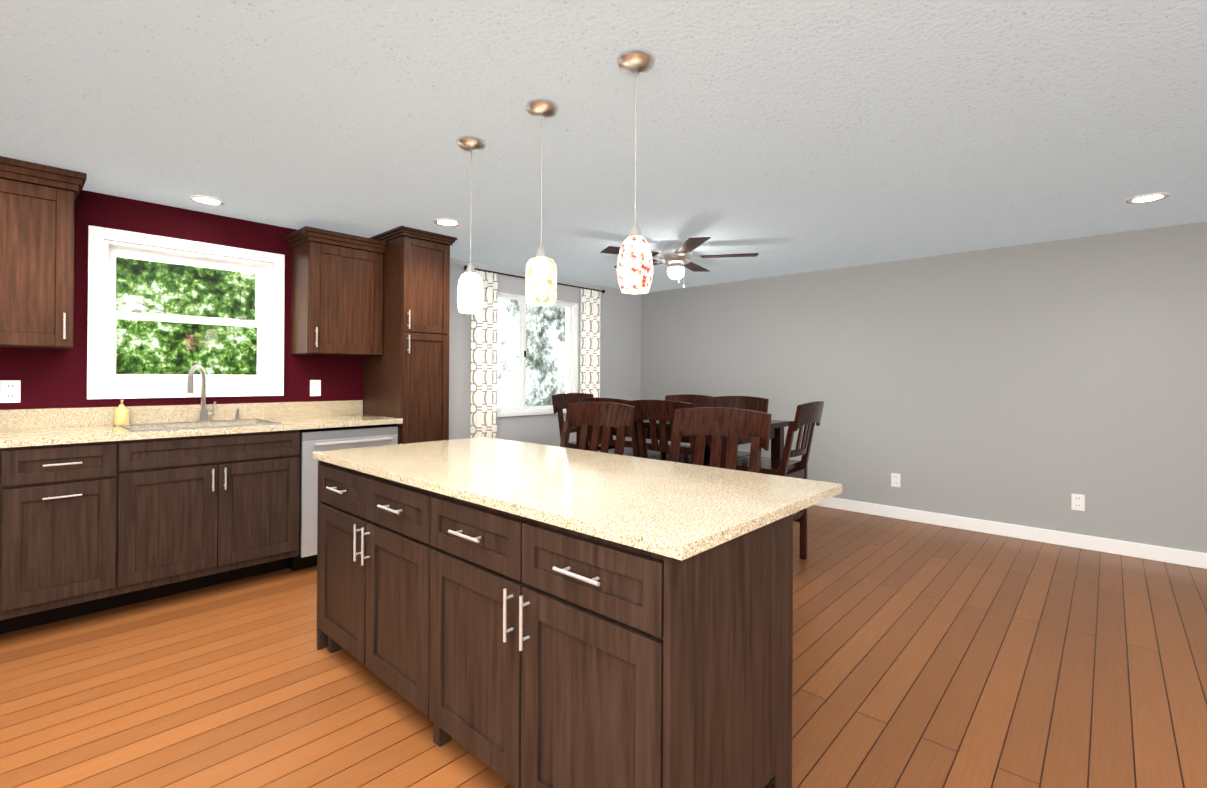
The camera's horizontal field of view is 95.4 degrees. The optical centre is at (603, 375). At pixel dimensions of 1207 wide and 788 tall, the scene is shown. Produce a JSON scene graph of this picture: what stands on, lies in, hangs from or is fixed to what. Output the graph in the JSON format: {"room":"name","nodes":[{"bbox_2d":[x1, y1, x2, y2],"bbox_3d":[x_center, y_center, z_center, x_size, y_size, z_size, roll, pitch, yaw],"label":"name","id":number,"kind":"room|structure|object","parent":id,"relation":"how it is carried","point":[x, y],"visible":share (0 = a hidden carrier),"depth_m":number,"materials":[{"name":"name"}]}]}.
{"room":"kitchen","nodes":[
{"label":"kitchen","id":0,"kind":"room"},
{"bbox_2d":[0,190,640,446],"bbox_3d":[-2.306,0.093,3.840,0.200,2.233,8.331,0,0,43],"label":"wall","id":1,"kind":"structure","parent":0,"point":[52,378],"depth_m":3.81,"materials":[{"name":"red paint"}]},
{"bbox_2d":[0,380,20,402],"bbox_3d":[-3.075,0.085,2.850,0.008,0.116,0.072,0,0,43],"label":"electrical outlet","id":2,"kind":"object","parent":1,"relation":"attached to","point":[10,391],"visible":1,"depth_m":2.85,"materials":[{"name":"white plastic"}]},
{"bbox_2d":[0,156,86,348],"bbox_3d":[-3.138,-0.585,2.498,0.388,0.881,1.120,0,0,43],"label":"upper cabinet","id":3,"kind":"object","parent":1,"relation":"attached to","point":[37,201],"visible":1,"depth_m":2.68,"materials":[{"name":"brown wood"}]},
{"bbox_2d":[0,401,362,428],"bbox_3d":[-2.747,0.233,3.196,0.020,0.105,2.688,0,0,43],"label":"backsplash","id":4,"kind":"structure","parent":1,"relation":"attached to","point":[138,415],"depth_m":3.32,"materials":[{"name":"beige stone"}]},
{"bbox_2d":[87,225,284,398],"bbox_3d":[-2.608,-0.348,3.490,0.208,0.970,0.990,0,0,43],"label":"kitchen window","id":5,"kind":"structure","parent":1,"relation":"in","point":[103,314],"depth_m":3.39,"materials":[{"name":"white paint"}]},
{"bbox_2d":[310,380,320,395],"bbox_3d":[-2.067,0.092,3.945,0.008,0.116,0.072,0,0,43],"label":"electrical outlet","id":6,"kind":"object","parent":1,"relation":"attached to","point":[315,387],"visible":1,"depth_m":3.94,"materials":[{"name":"white plastic"}]},
{"bbox_2d":[285,226,385,355],"bbox_3d":[-1.879,-0.552,3.864,0.388,0.815,0.540,0,0,43],"label":"upper cabinet","id":7,"kind":"object","parent":1,"relation":"attached to","point":[336,293],"visible":1,"depth_m":3.75,"materials":[{"name":"brown wood"}]},
{"bbox_2d":[464,265,604,292],"bbox_3d":[-0.620,-0.930,5.442,0.104,0.040,1.800,0,0,43],"label":"curtain rod","id":8,"kind":"object","parent":1,"relation":"attached to","point":[465,268],"visible":0.75,"depth_m":5.19,"materials":[{"name":"grey metal"}]},
{"bbox_2d":[470,270,497,437],"bbox_3d":[-1.068,0.118,4.913,0.047,2.085,0.273,0,0,43],"label":"curtain","id":9,"kind":"object","parent":8,"relation":"hanging from","point":[483,421],"visible":0.56,"depth_m":4.92,"materials":[{"name":"fabric"}]},
{"bbox_2d":[580,289,599,397],"bbox_3d":[-0.143,0.126,5.917,0.047,2.085,0.283,0,0,43],"label":"curtain","id":10,"kind":"object","parent":8,"relation":"hanging from","point":[590,349],"visible":0.58,"depth_m":5.91,"materials":[{"name":"fabric"}]},
{"bbox_2d":[497,292,578,416],"bbox_3d":[-0.695,-0.192,5.558,0.220,1.166,1.127,0,0,43],"label":"dining room window","id":11,"kind":"structure","parent":1,"relation":"in","point":[571,352],"depth_m":5.55,"materials":[{"name":"white paint"}]},
{"bbox_2d":[0,505,1206,787],"bbox_3d":[0.539,1.266,1.210,7.952,0.100,8.331,0,0,43],"label":"floor","id":12,"kind":"structure","parent":0,"point":[926,655],"depth_m":2.17,"materials":[{"name":"brown wood"}]},
{"bbox_2d":[0,449,27,633],"bbox_3d":[-3.008,0.759,2.465,0.630,0.885,0.539,0,0,43],"label":"base cabinet","id":13,"kind":"object","parent":12,"relation":"on","point":[13,462],"depth_m":2.44,"materials":[{"name":"brown wood"}]},
{"bbox_2d":[24,441,139,628],"bbox_3d":[-2.738,0.762,2.757,0.630,0.885,0.520,0,0,43],"label":"base cabinet","id":14,"kind":"object","parent":12,"relation":"on","point":[99,511],"depth_m":2.61,"materials":[{"name":"brown wood"}]},
{"bbox_2d":[140,429,303,601],"bbox_3d":[-2.350,0.765,3.179,0.630,0.885,0.896,0,0,43],"label":"base cabinet","id":15,"kind":"object","parent":12,"relation":"on","point":[230,507],"depth_m":3.01,"materials":[{"name":"brown wood"}]},
{"bbox_2d":[0,413,402,448],"bbox_3d":[-2.518,0.303,2.985,0.643,0.034,2.688,0,0,43],"label":"countertop","id":16,"kind":"structure","parent":15,"relation":"on","point":[71,434],"depth_m":2.98,"materials":[{"name":"beige stone"}]},
{"bbox_2d":[114,399,128,425],"bbox_3d":[-2.734,0.210,3.118,0.068,0.149,0.068,0,0,43],"label":"soap dispenser","id":17,"kind":"object","parent":16,"relation":"on","point":[121,414],"visible":0.85,"depth_m":3.10,"materials":[{"name":"yellow plastic"}]},
{"bbox_2d":[168,421,259,428],"bbox_3d":[-2.317,0.411,3.187,0.414,0.202,0.664,0,0,43],"label":"sink","id":18,"kind":"object","parent":16,"relation":"in","point":[249,422],"depth_m":3.24,"materials":[{"name":"silver metal"}]},
{"bbox_2d":[304,425,399,568],"bbox_3d":[-1.854,0.770,3.717,0.630,0.885,0.705,0,0,43],"label":"dishwasher","id":19,"kind":"object","parent":12,"relation":"on","point":[360,436],"depth_m":3.38,"materials":[{"name":"white metal"}]},
{"bbox_2d":[362,226,456,443],"bbox_3d":[-1.472,0.101,4.105,0.663,2.229,0.436,0,0,43],"label":"pantry cabinet","id":20,"kind":"object","parent":12,"relation":"on","point":[406,376],"visible":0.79,"depth_m":3.90,"materials":[{"name":"brown wood"}]},
{"bbox_2d":[313,457,792,787],"bbox_3d":[-0.370,0.794,1.993,1.914,0.840,0.635,0,0,43],"label":"kitchen island","id":21,"kind":"object","parent":12,"relation":"on","point":[516,614],"depth_m":1.44,"materials":[{"name":"brown wood"}]},
{"bbox_2d":[313,437,841,560],"bbox_3d":[-0.262,0.360,2.103,1.969,0.029,0.901,0,0,43],"label":"island countertop","id":22,"kind":"structure","parent":21,"relation":"on","point":[684,509],"depth_m":1.70,"materials":[{"name":"beige stone"}]},
{"bbox_2d":[552,393,614,450],"bbox_3d":[-0.100,0.692,4.773,0.570,1.065,0.500,0,0,43],"label":"chair","id":23,"kind":"object","parent":12,"relation":"on","point":[561,401],"visible":0.21,"depth_m":4.80,"materials":[{"name":"brown wood"}]},
{"bbox_2d":[560,402,634,454],"bbox_3d":[-0.186,0.684,2.908,0.500,1.068,0.570,0,0,43],"label":"chair","id":24,"kind":"object","parent":12,"relation":"on","point":[608,416],"visible":0.33,"depth_m":3.06,"materials":[{"name":"brown wood"}]},
{"bbox_2d":[579,398,668,456],"bbox_3d":[0.171,0.691,4.048,0.500,1.065,0.570,0,0,43],"label":"chair","id":25,"kind":"object","parent":12,"relation":"on","point":[631,448],"visible":0.27,"depth_m":3.88,"materials":[{"name":"brown wood"}]},
{"bbox_2d":[630,400,709,465],"bbox_3d":[0.524,0.692,3.723,0.500,1.065,0.570,0,0,43],"label":"chair","id":26,"kind":"object","parent":12,"relation":"on","point":[662,412],"visible":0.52,"depth_m":3.59,"materials":[{"name":"brown wood"}]},
{"bbox_2d":[576,420,789,467],"bbox_3d":[0.543,0.776,4.113,1.400,0.900,0.860,0,0,43],"label":"dining table","id":27,"kind":"object","parent":12,"relation":"on","point":[777,436],"visible":0.15,"depth_m":3.85,"materials":[{"name":"brown wood"}]},
{"bbox_2d":[658,394,714,446],"bbox_3d":[0.570,0.695,4.496,0.500,1.065,0.570,0,0,43],"label":"chair","id":28,"kind":"object","parent":12,"relation":"on","point":[697,401],"visible":0.19,"depth_m":4.65,"materials":[{"name":"brown wood"}]},
{"bbox_2d":[668,407,771,472],"bbox_3d":[0.381,0.685,2.386,0.500,1.068,0.570,0,0,43],"label":"chair","id":29,"kind":"object","parent":12,"relation":"on","point":[734,425],"visible":0.27,"depth_m":2.54,"materials":[{"name":"brown wood"}]},
{"bbox_2d":[704,396,768,457],"bbox_3d":[0.908,0.695,4.184,0.500,1.065,0.570,0,0,43],"label":"chair","id":30,"kind":"object","parent":12,"relation":"on","point":[751,403],"visible":0.21,"depth_m":4.33,"materials":[{"name":"brown wood"}]},
{"bbox_2d":[736,401,823,559],"bbox_3d":[1.114,0.694,3.596,0.568,1.065,0.500,0,0,37],"label":"chair","id":31,"kind":"object","parent":12,"relation":"on","point":[808,415],"visible":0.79,"depth_m":3.48,"materials":[{"name":"brown wood"}]},
{"bbox_2d":[0,0,1206,291],"bbox_3d":[0.551,-1.067,1.218,7.952,0.100,8.331,0,0,43],"label":"ceiling","id":32,"kind":"structure","parent":0,"point":[788,136],"depth_m":2.18,"materials":[{"name":"paint"}]},
{"bbox_2d":[188,195,224,205],"bbox_3d":[-2.319,-1.021,3.215,0.176,0.007,0.176,0,0,43],"label":"recessed light","id":33,"kind":"object","parent":32,"relation":"in","point":[201,199],"visible":1,"depth_m":3.21,"materials":[{"name":"white paint"}]},
{"bbox_2d":[434,218,460,225],"bbox_3d":[-1.035,-1.013,3.650,0.176,0.007,0.176,0,0,43],"label":"recessed light","id":34,"kind":"object","parent":32,"relation":"in","point":[448,222],"visible":1,"depth_m":3.64,"materials":[{"name":"white paint"}]},
{"bbox_2d":[457,136,485,313],"bbox_3d":[-0.579,-0.646,2.397,0.124,0.744,0.124,0,0,43],"label":"pendant lamp","id":35,"kind":"object","parent":32,"relation":"hanging from","point":[470,294],"visible":1,"depth_m":2.36,"materials":[{"name":"white glass"}]},
{"bbox_2d":[525,98,558,305],"bbox_3d":[-0.234,-0.643,2.080,0.124,0.748,0.124,0,0,43],"label":"pendant lamp","id":36,"kind":"object","parent":32,"relation":"hanging from","point":[541,281],"visible":1,"depth_m":2.04,"materials":[{"name":"white glass"}]},
{"bbox_2d":[617,48,654,293],"bbox_3d":[0.103,-0.642,1.769,0.124,0.748,0.124,0,0,43],"label":"pendant lamp","id":37,"kind":"object","parent":32,"relation":"hanging from","point":[635,268],"visible":1,"depth_m":1.73,"materials":[{"name":"white glass"}]},
{"bbox_2d":[600,237,758,287],"bbox_3d":[0.545,-0.842,4.271,1.170,0.328,1.203,0,0,43],"label":"ceiling fan","id":38,"kind":"object","parent":32,"relation":"attached to","point":[676,257],"visible":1,"depth_m":4.16,"materials":[{"name":"silver metal"}]},
{"bbox_2d":[1126,193,1169,203],"bbox_3d":[3.057,-0.993,3.089,0.176,0.007,0.176,0,0,43],"label":"recessed light","id":39,"kind":"object","parent":32,"relation":"in","point":[1146,198],"visible":0.94,"depth_m":3.08,"materials":[{"name":"white paint"}]},
{"bbox_2d":[641,221,1206,552],"bbox_3d":[3.373,0.125,4.137,7.752,2.233,0.200,0,0,43],"label":"wall","id":40,"kind":"structure","parent":0,"point":[1036,385],"depth_m":4.30,"materials":[{"name":"grey paint"}]},
{"bbox_2d":[891,473,900,486],"bbox_3d":[2.533,0.909,4.762,0.072,0.116,0.008,0,0,43],"label":"electrical outlet","id":41,"kind":"object","parent":40,"relation":"attached to","point":[895,479],"visible":1,"depth_m":4.76,"materials":[{"name":"white plastic"}]},
{"bbox_2d":[815,497,1206,568],"bbox_3d":[3.219,1.191,4.120,7.551,0.100,0.018,0,0,43],"label":"baseboard","id":42,"kind":"structure","parent":40,"relation":"attached to","point":[1156,553],"depth_m":4.11,"materials":[{"name":"white paint"}]},
{"bbox_2d":[1071,493,1084,510],"bbox_3d":[3.412,0.913,3.952,0.072,0.116,0.008,0,0,43],"label":"electrical outlet","id":43,"kind":"object","parent":40,"relation":"attached to","point":[1077,501],"visible":1,"depth_m":3.95,"materials":[{"name":"white plastic"}]},
{"label":"outside","id":44,"kind":"structure","parent":0,"visible":0},
{"bbox_2d":[116,257,256,374],"bbox_3d":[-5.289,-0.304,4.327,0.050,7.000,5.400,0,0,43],"label":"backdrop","id":45,"kind":"structure","parent":44,"point":[199,358],"depth_m":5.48,"materials":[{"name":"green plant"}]},
{"bbox_2d":[497,298,565,407],"bbox_3d":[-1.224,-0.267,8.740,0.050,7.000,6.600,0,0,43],"label":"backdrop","id":46,"kind":"structure","parent":44,"point":[542,397],"depth_m":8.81,"materials":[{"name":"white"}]}
]}

